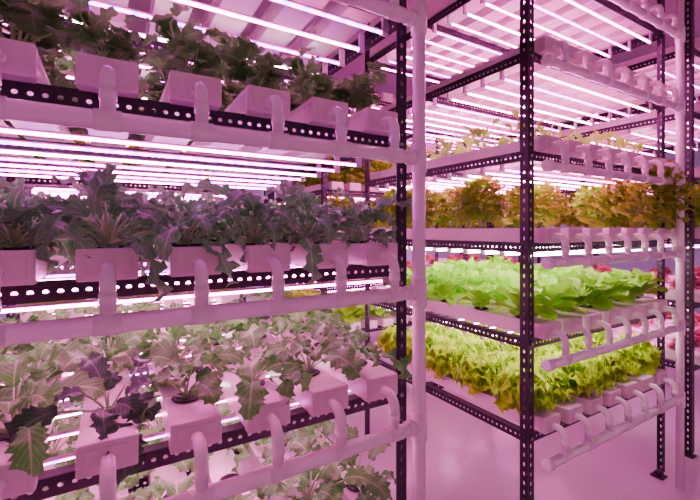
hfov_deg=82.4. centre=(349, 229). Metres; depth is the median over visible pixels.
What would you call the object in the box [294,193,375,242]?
plant
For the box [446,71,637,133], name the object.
channel
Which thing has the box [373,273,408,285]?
lettuce
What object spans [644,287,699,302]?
channel
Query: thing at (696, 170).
channel
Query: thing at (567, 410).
channel
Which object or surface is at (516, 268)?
lettuce
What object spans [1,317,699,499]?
floor
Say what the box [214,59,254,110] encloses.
herb
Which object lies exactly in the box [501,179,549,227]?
lettuce
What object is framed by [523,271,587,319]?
lettuce
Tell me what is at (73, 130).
herb
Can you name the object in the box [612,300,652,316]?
channel
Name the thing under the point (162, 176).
channel
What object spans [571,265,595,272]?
lettuce
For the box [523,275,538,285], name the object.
lettuce
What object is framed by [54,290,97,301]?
lettuce
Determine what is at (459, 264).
lettuce
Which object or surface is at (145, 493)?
plant
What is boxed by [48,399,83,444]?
plant
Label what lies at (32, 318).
plant
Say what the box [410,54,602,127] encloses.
channel
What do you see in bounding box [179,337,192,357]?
channel
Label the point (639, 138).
channel
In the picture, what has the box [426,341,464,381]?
lettuce
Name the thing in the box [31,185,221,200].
tube
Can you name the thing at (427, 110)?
tube
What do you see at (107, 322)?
drain manifold
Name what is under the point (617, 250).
diffuser
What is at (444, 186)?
diffuser
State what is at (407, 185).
tube
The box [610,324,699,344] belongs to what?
channel
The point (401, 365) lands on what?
plant
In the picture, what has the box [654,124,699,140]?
tube
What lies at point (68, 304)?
tube
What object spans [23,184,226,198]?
tube
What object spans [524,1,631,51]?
tube
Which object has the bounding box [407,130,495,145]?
tube
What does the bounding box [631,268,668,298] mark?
lettuce
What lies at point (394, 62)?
diffuser
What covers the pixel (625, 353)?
lettuce
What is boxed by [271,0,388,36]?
tube
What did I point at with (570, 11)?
channel
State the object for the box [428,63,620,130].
channel
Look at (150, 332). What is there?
plant
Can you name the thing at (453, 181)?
diffuser
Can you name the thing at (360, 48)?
tube
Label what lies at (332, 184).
channel
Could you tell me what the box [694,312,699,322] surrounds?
lettuce
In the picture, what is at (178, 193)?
plant
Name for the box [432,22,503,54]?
tube
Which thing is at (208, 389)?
plant
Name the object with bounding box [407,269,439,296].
lettuce
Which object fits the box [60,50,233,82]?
tube
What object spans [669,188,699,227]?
lettuce
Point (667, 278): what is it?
lettuce
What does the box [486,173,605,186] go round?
diffuser
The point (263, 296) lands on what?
plant
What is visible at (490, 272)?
lettuce
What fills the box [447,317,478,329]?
tube
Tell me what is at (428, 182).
tube
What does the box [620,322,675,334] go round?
channel
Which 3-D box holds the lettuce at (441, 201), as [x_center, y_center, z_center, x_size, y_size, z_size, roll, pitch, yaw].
[0.731,-0.143,2.643,0.324,0.374,0.304,0,0,-4]
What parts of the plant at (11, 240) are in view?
net pot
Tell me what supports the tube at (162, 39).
attached to the shelving rack at (51, 478)
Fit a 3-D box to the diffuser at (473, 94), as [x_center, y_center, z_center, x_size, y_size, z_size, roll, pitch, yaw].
[1.099,-0.701,2.353,1.170,0.008,0.008,0,0,-31]
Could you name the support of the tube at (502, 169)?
attached to the shelving rack at (526, 59)
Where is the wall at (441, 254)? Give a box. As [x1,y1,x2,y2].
[0,129,516,345]
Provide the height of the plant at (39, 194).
0.292 m
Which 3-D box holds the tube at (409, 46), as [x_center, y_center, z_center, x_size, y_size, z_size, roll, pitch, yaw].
[0.868,-1.133,2.737,1.210,0.066,0.017,0,0,-31]
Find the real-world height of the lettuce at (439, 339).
0.188 m
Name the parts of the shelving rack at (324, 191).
post, post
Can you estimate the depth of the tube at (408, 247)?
2.43 m
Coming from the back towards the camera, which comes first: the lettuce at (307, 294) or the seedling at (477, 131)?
the lettuce at (307, 294)
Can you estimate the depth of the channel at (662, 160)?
2.57 m
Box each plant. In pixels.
[0,163,195,303]
[0,177,84,277]
[0,182,118,257]
[0,207,36,239]
[0,315,38,323]
[0,337,92,411]
[0,339,99,379]
[0,345,24,377]
[0,351,106,476]
[0,355,13,398]
[2,321,25,354]
[4,351,161,488]
[14,303,94,338]
[18,198,74,268]
[34,191,64,199]
[45,331,185,380]
[47,331,154,360]
[47,405,79,467]
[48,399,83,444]
[53,190,149,250]
[55,490,80,499]
[61,443,155,493]
[63,189,148,268]
[66,417,144,444]
[79,473,164,499]
[80,302,150,316]
[86,307,117,348]
[96,195,233,258]
[105,323,209,370]
[111,326,213,372]
[112,191,216,240]
[116,184,250,286]
[116,489,136,499]
[122,296,182,311]
[125,424,193,487]
[137,347,227,428]
[137,410,164,431]
[138,385,161,422]
[153,472,242,499]
[160,401,248,471]
[165,302,251,335]
[167,323,312,420]
[177,329,265,369]
[181,177,314,250]
[181,191,270,242]
[183,194,245,240]
[186,318,248,349]
[215,395,234,425]
[221,315,289,338]
[225,285,292,303]
[231,430,315,473]
[233,453,307,499]
[235,318,323,357]
[237,203,320,243]
[240,184,371,283]
[242,199,280,236]
[242,450,371,499]
[255,319,364,403]
[268,397,325,438]
[273,293,342,334]
[284,416,357,456]
[290,187,411,251]
[290,310,362,346]
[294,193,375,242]
[311,441,395,499]
[324,324,411,380]
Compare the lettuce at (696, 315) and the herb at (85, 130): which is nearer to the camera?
the herb at (85, 130)
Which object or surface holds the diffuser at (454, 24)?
attached to the tube at (449, 22)
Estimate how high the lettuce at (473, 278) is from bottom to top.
0.244 m
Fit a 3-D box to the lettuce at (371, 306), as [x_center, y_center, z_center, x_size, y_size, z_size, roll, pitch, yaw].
[0.123,0.724,3.656,0.262,0.153,0.226,0,0,-18]
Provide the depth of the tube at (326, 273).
1.18 m
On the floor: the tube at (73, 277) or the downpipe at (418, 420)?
the downpipe at (418, 420)
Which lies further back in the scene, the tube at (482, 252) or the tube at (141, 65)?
the tube at (482, 252)
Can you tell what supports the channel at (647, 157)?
on the shelving rack at (526, 59)
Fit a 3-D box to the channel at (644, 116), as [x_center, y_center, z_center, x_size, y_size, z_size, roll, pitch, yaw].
[1.954,-0.793,3.132,0.112,0.066,1.314,0,0,-31]
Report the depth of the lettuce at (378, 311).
3.65 m
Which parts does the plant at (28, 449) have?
net pot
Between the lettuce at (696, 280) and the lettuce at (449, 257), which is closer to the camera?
the lettuce at (696, 280)
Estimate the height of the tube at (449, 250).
0.066 m
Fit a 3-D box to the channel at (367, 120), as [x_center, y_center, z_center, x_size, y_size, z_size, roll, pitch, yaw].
[-0.243,-0.323,1.750,0.112,0.066,1.329,0,0,-31]
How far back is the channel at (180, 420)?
0.94 m
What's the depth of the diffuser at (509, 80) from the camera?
2.14 m
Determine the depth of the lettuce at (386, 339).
2.60 m
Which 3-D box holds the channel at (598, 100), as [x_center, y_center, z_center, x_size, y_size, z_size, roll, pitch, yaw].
[1.277,-0.793,2.733,0.112,0.066,1.329,0,0,-31]
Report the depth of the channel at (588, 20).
2.29 m
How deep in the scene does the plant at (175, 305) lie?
1.66 m
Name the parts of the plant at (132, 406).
net pot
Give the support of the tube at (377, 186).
attached to the shelving rack at (526, 59)
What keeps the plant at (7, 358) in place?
on the channel
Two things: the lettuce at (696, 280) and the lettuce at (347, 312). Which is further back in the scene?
the lettuce at (347, 312)
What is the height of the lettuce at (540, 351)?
0.209 m
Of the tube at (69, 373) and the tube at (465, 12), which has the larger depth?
the tube at (465, 12)
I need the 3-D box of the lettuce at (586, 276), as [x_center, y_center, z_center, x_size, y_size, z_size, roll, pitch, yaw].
[1.236,0.325,2.128,0.295,0.258,0.341,0,0,38]
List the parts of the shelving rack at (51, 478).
post, post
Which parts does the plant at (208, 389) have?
net pot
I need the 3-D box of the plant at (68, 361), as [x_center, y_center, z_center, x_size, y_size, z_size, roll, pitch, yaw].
[-0.697,0.392,1.170,0.349,0.192,0.315,0,0,45]
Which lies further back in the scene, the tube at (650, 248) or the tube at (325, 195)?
the tube at (325, 195)
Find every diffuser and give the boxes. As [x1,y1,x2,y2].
[32,190,225,198]
[32,192,203,199]
[48,400,225,439]
[66,18,285,68]
[381,68,438,82]
[389,61,449,77]
[411,48,473,66]
[411,115,518,135]
[429,185,504,191]
[437,32,501,54]
[437,105,558,131]
[437,180,513,187]
[452,23,516,47]
[452,99,573,127]
[452,178,574,189]
[468,14,530,39]
[468,93,590,124]
[468,175,589,188]
[485,86,608,120]
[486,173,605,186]
[505,79,628,116]
[505,170,615,183]
[505,248,623,254]
[530,249,649,256]
[534,167,634,181]
[591,142,653,155]
[611,138,674,152]
[631,133,696,149]
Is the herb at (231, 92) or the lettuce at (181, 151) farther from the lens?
the lettuce at (181, 151)
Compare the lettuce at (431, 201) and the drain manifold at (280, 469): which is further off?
the lettuce at (431, 201)
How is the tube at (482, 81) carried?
attached to the shelving rack at (526, 59)
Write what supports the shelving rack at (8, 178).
on the floor
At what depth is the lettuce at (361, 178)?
3.54 m
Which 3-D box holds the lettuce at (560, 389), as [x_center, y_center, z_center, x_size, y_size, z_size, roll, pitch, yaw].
[0.952,0.747,1.936,0.244,0.215,0.242,0,0,3]
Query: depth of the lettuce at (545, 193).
2.25 m
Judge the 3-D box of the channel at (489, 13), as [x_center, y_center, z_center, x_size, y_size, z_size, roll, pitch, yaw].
[0.680,-1.200,2.374,0.112,0.066,1.329,0,0,-31]
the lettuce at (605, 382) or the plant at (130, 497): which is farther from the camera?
the lettuce at (605, 382)
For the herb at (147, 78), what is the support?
on the channel at (177, 90)
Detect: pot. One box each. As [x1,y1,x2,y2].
[220,473,238,479]
[474,307,488,309]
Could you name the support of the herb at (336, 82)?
on the channel at (367, 120)
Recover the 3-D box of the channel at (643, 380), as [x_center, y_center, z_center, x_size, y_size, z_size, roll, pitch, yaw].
[1.277,0.834,2.733,0.112,0.066,1.329,0,0,-31]
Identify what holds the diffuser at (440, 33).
attached to the tube at (434, 31)
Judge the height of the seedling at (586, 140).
0.178 m
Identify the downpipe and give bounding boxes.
[403,0,426,499]
[673,0,684,490]
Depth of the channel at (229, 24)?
1.32 m
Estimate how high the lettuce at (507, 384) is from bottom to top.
0.244 m
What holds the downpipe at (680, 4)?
on the floor
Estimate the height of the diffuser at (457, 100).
0.008 m
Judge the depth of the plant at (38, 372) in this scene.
1.09 m
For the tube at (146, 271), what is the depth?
1.43 m
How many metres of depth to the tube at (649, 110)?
2.03 m
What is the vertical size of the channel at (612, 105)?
0.066 m
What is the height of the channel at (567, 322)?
0.066 m
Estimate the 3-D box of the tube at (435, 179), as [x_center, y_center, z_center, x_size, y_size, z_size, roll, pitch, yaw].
[0.984,-0.303,2.545,1.210,0.066,0.017,0,0,-31]
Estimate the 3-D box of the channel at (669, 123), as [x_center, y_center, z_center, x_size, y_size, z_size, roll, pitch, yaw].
[2.103,-0.793,3.221,0.112,0.066,1.314,0,0,-31]
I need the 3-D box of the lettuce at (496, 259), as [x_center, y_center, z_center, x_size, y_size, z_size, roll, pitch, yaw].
[1.180,0.324,3.201,0.295,0.258,0.342,0,0,-36]
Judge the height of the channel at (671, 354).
0.066 m
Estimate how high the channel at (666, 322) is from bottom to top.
0.066 m
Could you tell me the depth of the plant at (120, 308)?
1.79 m
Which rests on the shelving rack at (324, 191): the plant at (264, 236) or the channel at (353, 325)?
the channel at (353, 325)
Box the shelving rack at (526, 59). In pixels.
[365,0,667,499]
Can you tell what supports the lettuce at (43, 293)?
on the channel at (26, 316)
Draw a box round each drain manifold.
[0,47,419,162]
[0,252,419,347]
[0,385,419,499]
[332,0,419,23]
[541,40,680,110]
[541,141,680,185]
[541,233,680,268]
[541,305,680,371]
[541,377,680,472]
[608,0,680,37]
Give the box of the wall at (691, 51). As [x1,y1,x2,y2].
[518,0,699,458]
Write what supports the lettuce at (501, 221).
on the channel at (645, 231)
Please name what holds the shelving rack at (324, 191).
on the floor
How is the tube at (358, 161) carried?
attached to the shelving rack at (51, 478)
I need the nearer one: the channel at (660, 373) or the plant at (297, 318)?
the plant at (297, 318)
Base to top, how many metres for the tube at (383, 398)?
0.066 m
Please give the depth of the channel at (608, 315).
1.98 m
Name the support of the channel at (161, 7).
on the shelving rack at (51, 478)
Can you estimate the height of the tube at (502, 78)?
0.066 m
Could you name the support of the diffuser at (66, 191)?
attached to the tube at (66, 191)
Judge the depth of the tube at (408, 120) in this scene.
2.76 m
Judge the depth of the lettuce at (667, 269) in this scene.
3.62 m
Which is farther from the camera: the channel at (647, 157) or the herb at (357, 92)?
the channel at (647, 157)
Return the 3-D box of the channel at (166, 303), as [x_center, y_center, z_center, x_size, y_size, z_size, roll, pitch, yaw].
[-1.439,0.467,3.064,0.112,0.066,1.314,0,0,-31]
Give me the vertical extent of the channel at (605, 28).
0.066 m
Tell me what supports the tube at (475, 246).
attached to the shelving rack at (526, 59)
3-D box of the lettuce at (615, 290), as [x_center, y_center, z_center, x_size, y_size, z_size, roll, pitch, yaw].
[1.386,0.342,2.191,0.256,0.223,0.301,0,0,22]
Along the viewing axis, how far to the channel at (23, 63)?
0.77 m
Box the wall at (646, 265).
[517,124,699,315]
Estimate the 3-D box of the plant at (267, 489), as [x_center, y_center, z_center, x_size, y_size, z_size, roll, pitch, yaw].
[-0.236,0.797,1.138,0.300,0.181,0.362,0,0,42]
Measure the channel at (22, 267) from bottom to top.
0.066 m
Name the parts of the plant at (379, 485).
net pot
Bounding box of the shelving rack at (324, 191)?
[273,56,437,345]
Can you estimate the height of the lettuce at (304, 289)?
0.173 m
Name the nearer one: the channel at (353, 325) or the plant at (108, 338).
the plant at (108, 338)
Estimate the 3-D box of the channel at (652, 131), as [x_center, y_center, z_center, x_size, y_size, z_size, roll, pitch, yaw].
[2.253,-0.793,3.311,0.112,0.066,1.314,0,0,-31]
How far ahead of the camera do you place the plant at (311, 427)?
1.58 m
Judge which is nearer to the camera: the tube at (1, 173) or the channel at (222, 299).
the tube at (1, 173)
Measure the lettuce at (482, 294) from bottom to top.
0.189 m
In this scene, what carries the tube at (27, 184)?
attached to the shelving rack at (8, 178)
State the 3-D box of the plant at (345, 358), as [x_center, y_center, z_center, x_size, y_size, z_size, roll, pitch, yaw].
[-0.124,0.382,1.220,0.285,0.212,0.355,0,0,-31]
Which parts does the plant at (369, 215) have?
net pot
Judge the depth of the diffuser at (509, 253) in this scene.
2.01 m
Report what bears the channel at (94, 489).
on the shelving rack at (51, 478)
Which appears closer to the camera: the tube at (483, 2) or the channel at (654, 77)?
the tube at (483, 2)
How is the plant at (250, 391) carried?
on the channel at (276, 404)
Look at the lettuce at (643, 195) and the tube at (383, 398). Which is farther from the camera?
the lettuce at (643, 195)
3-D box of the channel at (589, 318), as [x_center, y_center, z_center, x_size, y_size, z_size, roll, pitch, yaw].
[0.829,0.433,2.464,0.112,0.066,1.329,0,0,-31]
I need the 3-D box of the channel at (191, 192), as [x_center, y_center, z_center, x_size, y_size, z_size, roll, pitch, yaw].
[-1.290,-0.323,3.154,0.112,0.066,1.314,0,0,-31]
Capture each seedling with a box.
[430,147,451,158]
[432,134,462,156]
[449,146,472,154]
[455,135,490,152]
[464,118,500,148]
[488,133,518,145]
[502,110,544,139]
[534,122,563,136]
[552,129,580,140]
[573,129,603,144]
[589,131,620,148]
[604,137,635,151]
[618,142,644,154]
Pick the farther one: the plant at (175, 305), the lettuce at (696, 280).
the lettuce at (696, 280)
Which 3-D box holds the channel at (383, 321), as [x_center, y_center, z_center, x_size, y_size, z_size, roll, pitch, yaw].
[0.009,0.834,4.168,0.112,0.066,1.314,0,0,-31]
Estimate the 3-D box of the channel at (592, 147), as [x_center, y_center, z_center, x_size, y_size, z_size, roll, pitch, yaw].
[0.829,-0.370,2.464,0.112,0.066,1.329,0,0,-31]
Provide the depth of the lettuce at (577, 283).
2.00 m
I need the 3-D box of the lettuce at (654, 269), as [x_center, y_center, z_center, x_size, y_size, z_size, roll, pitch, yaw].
[2.711,0.372,3.552,0.119,0.080,0.111,0,0,-12]
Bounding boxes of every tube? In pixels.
[0,126,361,167]
[0,138,339,172]
[0,148,321,177]
[0,156,305,181]
[0,162,291,184]
[0,168,279,187]
[0,172,269,189]
[0,272,334,295]
[1,269,388,312]
[3,346,238,384]
[11,398,383,498]
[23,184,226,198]
[26,186,224,196]
[27,184,203,199]
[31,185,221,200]
[39,266,299,280]
[43,390,349,465]
[45,265,294,277]
[48,386,277,439]
[55,302,219,317]
[55,373,268,418]
[60,15,327,74]
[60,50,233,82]
[89,0,344,66]
[173,0,364,52]
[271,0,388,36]
[325,195,375,199]
[325,285,389,292]
[375,185,432,192]
[377,59,440,82]
[385,53,450,77]
[385,180,442,191]
[407,39,474,66]
[407,55,463,72]
[407,105,524,135]
[407,119,519,140]
[407,125,506,141]
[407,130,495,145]
[407,175,506,191]
[407,185,503,192]
[407,242,492,249]
[426,40,487,60]
[426,109,545,133]
[426,181,510,189]
[426,246,506,249]
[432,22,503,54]
[432,94,560,131]
[432,171,560,191]
[432,243,515,251]
[447,13,518,47]
[447,88,576,128]
[447,169,576,190]
[447,244,575,252]
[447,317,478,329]
[463,3,534,39]
[463,81,593,125]
[463,166,589,188]
[463,244,592,253]
[463,321,495,333]
[480,0,611,58]
[480,74,611,121]
[480,162,605,186]
[480,245,507,254]
[480,325,511,338]
[499,66,631,117]
[499,159,615,183]
[499,246,623,255]
[523,67,652,112]
[523,161,634,181]
[523,247,652,257]
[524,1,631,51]
[565,0,652,44]
[583,135,655,156]
[606,130,675,153]
[628,126,698,150]
[654,64,699,88]
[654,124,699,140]
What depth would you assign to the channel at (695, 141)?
3.60 m
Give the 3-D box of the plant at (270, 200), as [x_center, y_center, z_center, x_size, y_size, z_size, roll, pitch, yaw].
[-0.387,-0.001,1.663,0.318,0.248,0.428,0,0,-2]
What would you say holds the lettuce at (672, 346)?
on the channel at (671, 354)
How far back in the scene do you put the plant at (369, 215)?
1.24 m
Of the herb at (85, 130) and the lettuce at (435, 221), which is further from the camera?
the lettuce at (435, 221)
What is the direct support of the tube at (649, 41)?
attached to the shelving rack at (526, 59)
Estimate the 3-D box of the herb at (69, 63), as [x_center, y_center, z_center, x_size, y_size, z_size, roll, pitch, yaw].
[-0.834,-0.435,1.353,0.201,0.266,0.253,0,0,37]
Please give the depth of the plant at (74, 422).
1.55 m
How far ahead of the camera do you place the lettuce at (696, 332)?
2.86 m
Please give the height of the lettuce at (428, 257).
0.098 m
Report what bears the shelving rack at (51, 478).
on the floor
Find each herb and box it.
[0,0,85,56]
[4,120,20,137]
[40,45,78,85]
[46,57,76,101]
[62,0,157,74]
[62,60,143,109]
[68,126,83,133]
[69,43,148,92]
[76,128,129,137]
[128,109,144,147]
[140,48,187,97]
[141,73,160,112]
[145,2,223,77]
[202,27,292,89]
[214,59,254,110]
[274,82,302,111]
[280,47,337,102]
[309,80,340,91]
[329,60,387,114]
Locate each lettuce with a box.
[19,134,48,164]
[19,293,52,304]
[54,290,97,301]
[73,139,94,167]
[125,145,140,170]
[149,284,189,294]
[161,150,183,172]
[286,289,303,296]
[290,288,313,295]
[292,162,320,185]
[304,291,318,295]
[317,192,345,218]
[318,156,344,181]
[325,308,343,322]
[328,159,364,182]
[335,196,360,210]
[336,305,364,323]
[345,160,380,183]
[354,305,375,319]
[364,160,392,176]
[370,302,392,317]
[371,197,392,226]
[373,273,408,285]
[377,324,408,352]
[378,188,411,228]
[392,187,436,228]
[407,185,440,225]
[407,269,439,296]
[407,330,437,364]
[426,254,432,259]
[426,262,461,293]
[426,321,448,336]
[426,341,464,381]
[427,270,467,305]
[428,257,438,263]
[432,183,475,227]
[432,334,451,344]
[436,180,476,227]
[444,259,479,291]
[444,328,476,342]
[445,182,489,227]
[446,255,456,259]
[449,266,487,299]
[451,351,504,397]
[452,334,491,355]
[454,175,512,227]
[456,281,503,309]
[465,269,524,305]
[468,256,496,273]
[468,324,488,339]
[469,254,480,260]
[477,338,506,353]
[478,268,496,277]
[485,255,516,265]
[489,284,554,317]
[489,361,558,414]
[490,350,519,367]
[492,192,519,227]
[495,262,519,272]
[497,336,519,352]
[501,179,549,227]
[503,268,519,275]
[510,349,538,366]
[517,181,572,227]
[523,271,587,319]
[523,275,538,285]
[524,263,551,271]
[524,269,561,279]
[530,341,554,360]
[534,361,574,401]
[538,349,603,398]
[540,334,584,351]
[541,267,582,276]
[553,267,615,309]
[555,189,589,227]
[557,275,595,312]
[567,177,633,227]
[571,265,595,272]
[572,333,597,349]
[572,350,618,392]
[589,271,630,303]
[589,327,614,346]
[592,264,603,270]
[597,352,630,382]
[598,266,611,272]
[606,155,699,230]
[609,268,649,302]
[613,330,664,375]
[614,347,646,376]
[618,194,650,226]
[629,318,641,325]
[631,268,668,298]
[648,180,699,224]
[648,267,660,273]
[653,272,669,282]
[665,266,672,274]
[665,311,671,318]
[666,337,688,349]
[668,279,675,289]
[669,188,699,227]
[687,276,699,288]
[687,316,699,326]
[687,335,699,347]
[688,267,699,276]
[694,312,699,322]
[694,328,699,341]
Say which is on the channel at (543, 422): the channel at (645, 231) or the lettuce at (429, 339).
the lettuce at (429, 339)
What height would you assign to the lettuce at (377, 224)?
0.310 m
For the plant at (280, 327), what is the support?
on the channel at (324, 386)
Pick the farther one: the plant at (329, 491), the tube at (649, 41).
the tube at (649, 41)
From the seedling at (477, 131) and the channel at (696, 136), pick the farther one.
the channel at (696, 136)
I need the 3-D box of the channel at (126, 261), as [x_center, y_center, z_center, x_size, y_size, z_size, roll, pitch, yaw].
[-0.840,0.072,1.391,0.112,0.066,1.329,0,0,-31]
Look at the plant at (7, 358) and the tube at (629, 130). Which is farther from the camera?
the tube at (629, 130)
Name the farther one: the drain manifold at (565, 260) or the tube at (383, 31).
the drain manifold at (565, 260)
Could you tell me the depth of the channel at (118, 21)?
1.27 m
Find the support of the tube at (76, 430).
attached to the shelving rack at (51, 478)
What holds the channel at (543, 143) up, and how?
on the shelving rack at (526, 59)
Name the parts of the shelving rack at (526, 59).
post, post, post, post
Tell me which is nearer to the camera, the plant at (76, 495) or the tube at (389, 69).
the plant at (76, 495)
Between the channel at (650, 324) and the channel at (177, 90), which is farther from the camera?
the channel at (650, 324)
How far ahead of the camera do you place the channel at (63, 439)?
1.55 m
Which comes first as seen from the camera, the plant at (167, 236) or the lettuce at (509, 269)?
the plant at (167, 236)
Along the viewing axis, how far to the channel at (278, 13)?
1.35 m
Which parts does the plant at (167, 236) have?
net pot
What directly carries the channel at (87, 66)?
on the shelving rack at (51, 478)
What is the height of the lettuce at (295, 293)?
0.235 m
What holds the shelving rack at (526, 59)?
on the floor
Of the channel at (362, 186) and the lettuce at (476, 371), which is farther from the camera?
the channel at (362, 186)
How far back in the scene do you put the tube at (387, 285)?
3.52 m
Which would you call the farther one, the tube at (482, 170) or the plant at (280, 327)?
the tube at (482, 170)
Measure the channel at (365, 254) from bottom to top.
0.066 m
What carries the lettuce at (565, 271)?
on the channel at (626, 310)
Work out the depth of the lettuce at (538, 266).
2.68 m
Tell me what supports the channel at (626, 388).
on the shelving rack at (526, 59)
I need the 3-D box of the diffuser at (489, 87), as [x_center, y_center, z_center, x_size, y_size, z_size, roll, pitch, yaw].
[1.157,-0.701,2.257,1.170,0.008,0.008,0,0,-31]
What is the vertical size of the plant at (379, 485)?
0.167 m
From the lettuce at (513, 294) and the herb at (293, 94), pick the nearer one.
the herb at (293, 94)
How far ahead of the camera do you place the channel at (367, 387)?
1.21 m
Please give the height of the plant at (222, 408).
0.190 m
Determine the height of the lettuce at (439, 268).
0.251 m
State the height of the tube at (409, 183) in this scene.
0.066 m
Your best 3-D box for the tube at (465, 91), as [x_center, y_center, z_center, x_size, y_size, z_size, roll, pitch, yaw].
[1.099,-0.726,2.353,1.210,0.066,0.017,0,0,-31]
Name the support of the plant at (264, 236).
on the channel at (298, 256)
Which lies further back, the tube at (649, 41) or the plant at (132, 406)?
the tube at (649, 41)
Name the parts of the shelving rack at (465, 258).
post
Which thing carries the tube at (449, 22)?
attached to the shelving rack at (526, 59)
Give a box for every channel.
[0,37,79,166]
[0,120,32,163]
[0,243,66,286]
[0,339,67,499]
[20,309,52,321]
[21,164,67,187]
[43,406,79,499]
[56,2,74,75]
[65,299,88,317]
[75,52,138,169]
[75,245,138,281]
[75,336,138,479]
[89,0,128,28]
[89,483,127,499]
[128,170,152,190]
[136,70,221,171]
[139,0,195,77]
[141,420,190,499]
[147,176,182,191]
[147,328,221,454]
[155,244,221,276]
[160,298,182,308]
[172,175,211,193]
[174,85,289,174]
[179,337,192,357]
[183,328,289,433]
[184,296,211,305]
[188,0,261,64]
[198,177,237,194]
[208,97,347,176]
[208,440,258,499]
[209,242,289,272]
[211,290,237,303]
[217,402,315,499]
[220,324,347,416]
[222,0,328,86]
[240,107,397,178]
[259,317,397,402]
[268,241,347,268]
[274,0,389,89]
[276,181,342,197]
[284,406,390,499]
[313,240,397,265]
[319,183,360,195]
[333,184,376,195]
[342,321,360,331]
[349,92,392,114]
[351,315,376,328]
[361,185,392,196]
[370,0,495,63]
[370,135,559,181]
[370,228,559,242]
[370,286,559,339]
[370,314,392,326]
[374,342,559,434]
[381,35,559,112]
[384,311,407,322]
[390,0,535,69]
[393,140,582,182]
[407,45,582,124]
[409,0,575,73]
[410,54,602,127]
[426,0,602,78]
[426,144,602,183]
[427,144,435,151]
[427,291,582,333]
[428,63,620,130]
[433,148,620,184]
[444,0,637,79]
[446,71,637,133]
[462,78,652,135]
[476,84,667,138]
[498,155,652,184]
[501,151,637,181]
[505,158,667,187]
[511,302,602,328]
[551,101,699,136]
[553,397,582,423]
[558,167,699,184]
[560,228,582,242]
[563,1,652,46]
[568,392,602,414]
[575,118,699,139]
[576,10,667,52]
[577,305,620,324]
[582,228,602,241]
[583,121,699,144]
[585,84,699,116]
[587,90,699,116]
[591,387,620,406]
[593,127,699,146]
[603,130,699,148]
[603,228,620,240]
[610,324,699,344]
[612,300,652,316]
[612,303,637,320]
[612,329,699,350]
[613,296,667,312]
[613,334,699,364]
[614,135,699,148]
[614,380,637,398]
[617,37,699,71]
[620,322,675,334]
[621,228,637,240]
[623,140,699,151]
[625,373,652,391]
[636,55,699,76]
[638,228,652,239]
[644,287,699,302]
[648,62,699,80]
[648,283,699,290]
[649,322,688,330]
[651,368,667,384]
[652,319,699,329]
[653,228,667,239]
[665,70,699,84]
[667,77,699,87]
[668,228,699,238]
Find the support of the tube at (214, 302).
attached to the shelving rack at (8, 178)
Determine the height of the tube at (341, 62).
0.066 m
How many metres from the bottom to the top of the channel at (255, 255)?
0.066 m
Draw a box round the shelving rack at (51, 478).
[0,0,406,499]
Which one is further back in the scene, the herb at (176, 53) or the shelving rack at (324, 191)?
the shelving rack at (324, 191)
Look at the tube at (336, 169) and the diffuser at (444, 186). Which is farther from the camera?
the diffuser at (444, 186)
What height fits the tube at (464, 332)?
0.066 m
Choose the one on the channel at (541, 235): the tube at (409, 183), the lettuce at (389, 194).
the lettuce at (389, 194)
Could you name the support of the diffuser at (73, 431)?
attached to the tube at (76, 430)
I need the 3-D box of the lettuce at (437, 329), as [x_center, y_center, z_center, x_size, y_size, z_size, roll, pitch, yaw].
[0.594,0.749,2.841,0.237,0.210,0.236,0,0,-5]
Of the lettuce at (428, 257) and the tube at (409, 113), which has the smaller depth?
the tube at (409, 113)
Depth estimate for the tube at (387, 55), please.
2.72 m
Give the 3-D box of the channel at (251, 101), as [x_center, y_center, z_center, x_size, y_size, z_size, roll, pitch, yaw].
[-0.541,-0.323,1.571,0.112,0.066,1.329,0,0,-31]
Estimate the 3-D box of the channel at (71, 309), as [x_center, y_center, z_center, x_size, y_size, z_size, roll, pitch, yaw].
[-1.886,0.467,2.796,0.112,0.066,1.314,0,0,-31]
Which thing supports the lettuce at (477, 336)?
on the channel at (609, 394)
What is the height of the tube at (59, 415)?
0.066 m
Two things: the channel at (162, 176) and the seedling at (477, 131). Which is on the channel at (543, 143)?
the seedling at (477, 131)
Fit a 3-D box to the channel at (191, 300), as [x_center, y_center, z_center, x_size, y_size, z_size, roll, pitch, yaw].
[-1.290,0.467,3.154,0.112,0.066,1.314,0,0,-31]
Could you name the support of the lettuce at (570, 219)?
on the channel at (696, 231)
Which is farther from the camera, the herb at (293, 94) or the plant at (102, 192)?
the herb at (293, 94)
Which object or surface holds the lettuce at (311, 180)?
on the channel at (332, 184)
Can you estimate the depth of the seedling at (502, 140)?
2.11 m
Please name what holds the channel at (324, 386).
on the shelving rack at (51, 478)
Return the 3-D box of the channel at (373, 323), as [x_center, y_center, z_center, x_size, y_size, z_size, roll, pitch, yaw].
[-0.140,0.834,4.078,0.112,0.066,1.314,0,0,-31]
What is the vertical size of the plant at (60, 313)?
0.183 m
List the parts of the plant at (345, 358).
net pot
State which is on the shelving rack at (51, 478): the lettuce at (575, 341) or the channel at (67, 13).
the channel at (67, 13)
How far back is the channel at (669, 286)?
2.84 m
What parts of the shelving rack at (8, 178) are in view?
post, post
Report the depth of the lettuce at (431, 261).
4.71 m
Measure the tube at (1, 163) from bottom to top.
0.066 m
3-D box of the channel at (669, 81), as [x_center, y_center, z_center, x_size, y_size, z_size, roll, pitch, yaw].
[2.402,-1.200,3.400,0.112,0.066,1.314,0,0,-31]
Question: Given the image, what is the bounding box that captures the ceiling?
[66,0,699,137]
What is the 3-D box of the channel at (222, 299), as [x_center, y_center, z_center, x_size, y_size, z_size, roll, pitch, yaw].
[-1.141,0.467,3.244,0.112,0.066,1.314,0,0,-31]
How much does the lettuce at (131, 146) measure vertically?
0.196 m
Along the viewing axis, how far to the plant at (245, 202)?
1.07 m
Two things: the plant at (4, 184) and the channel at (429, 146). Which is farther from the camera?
the channel at (429, 146)
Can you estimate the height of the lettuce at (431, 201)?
0.321 m

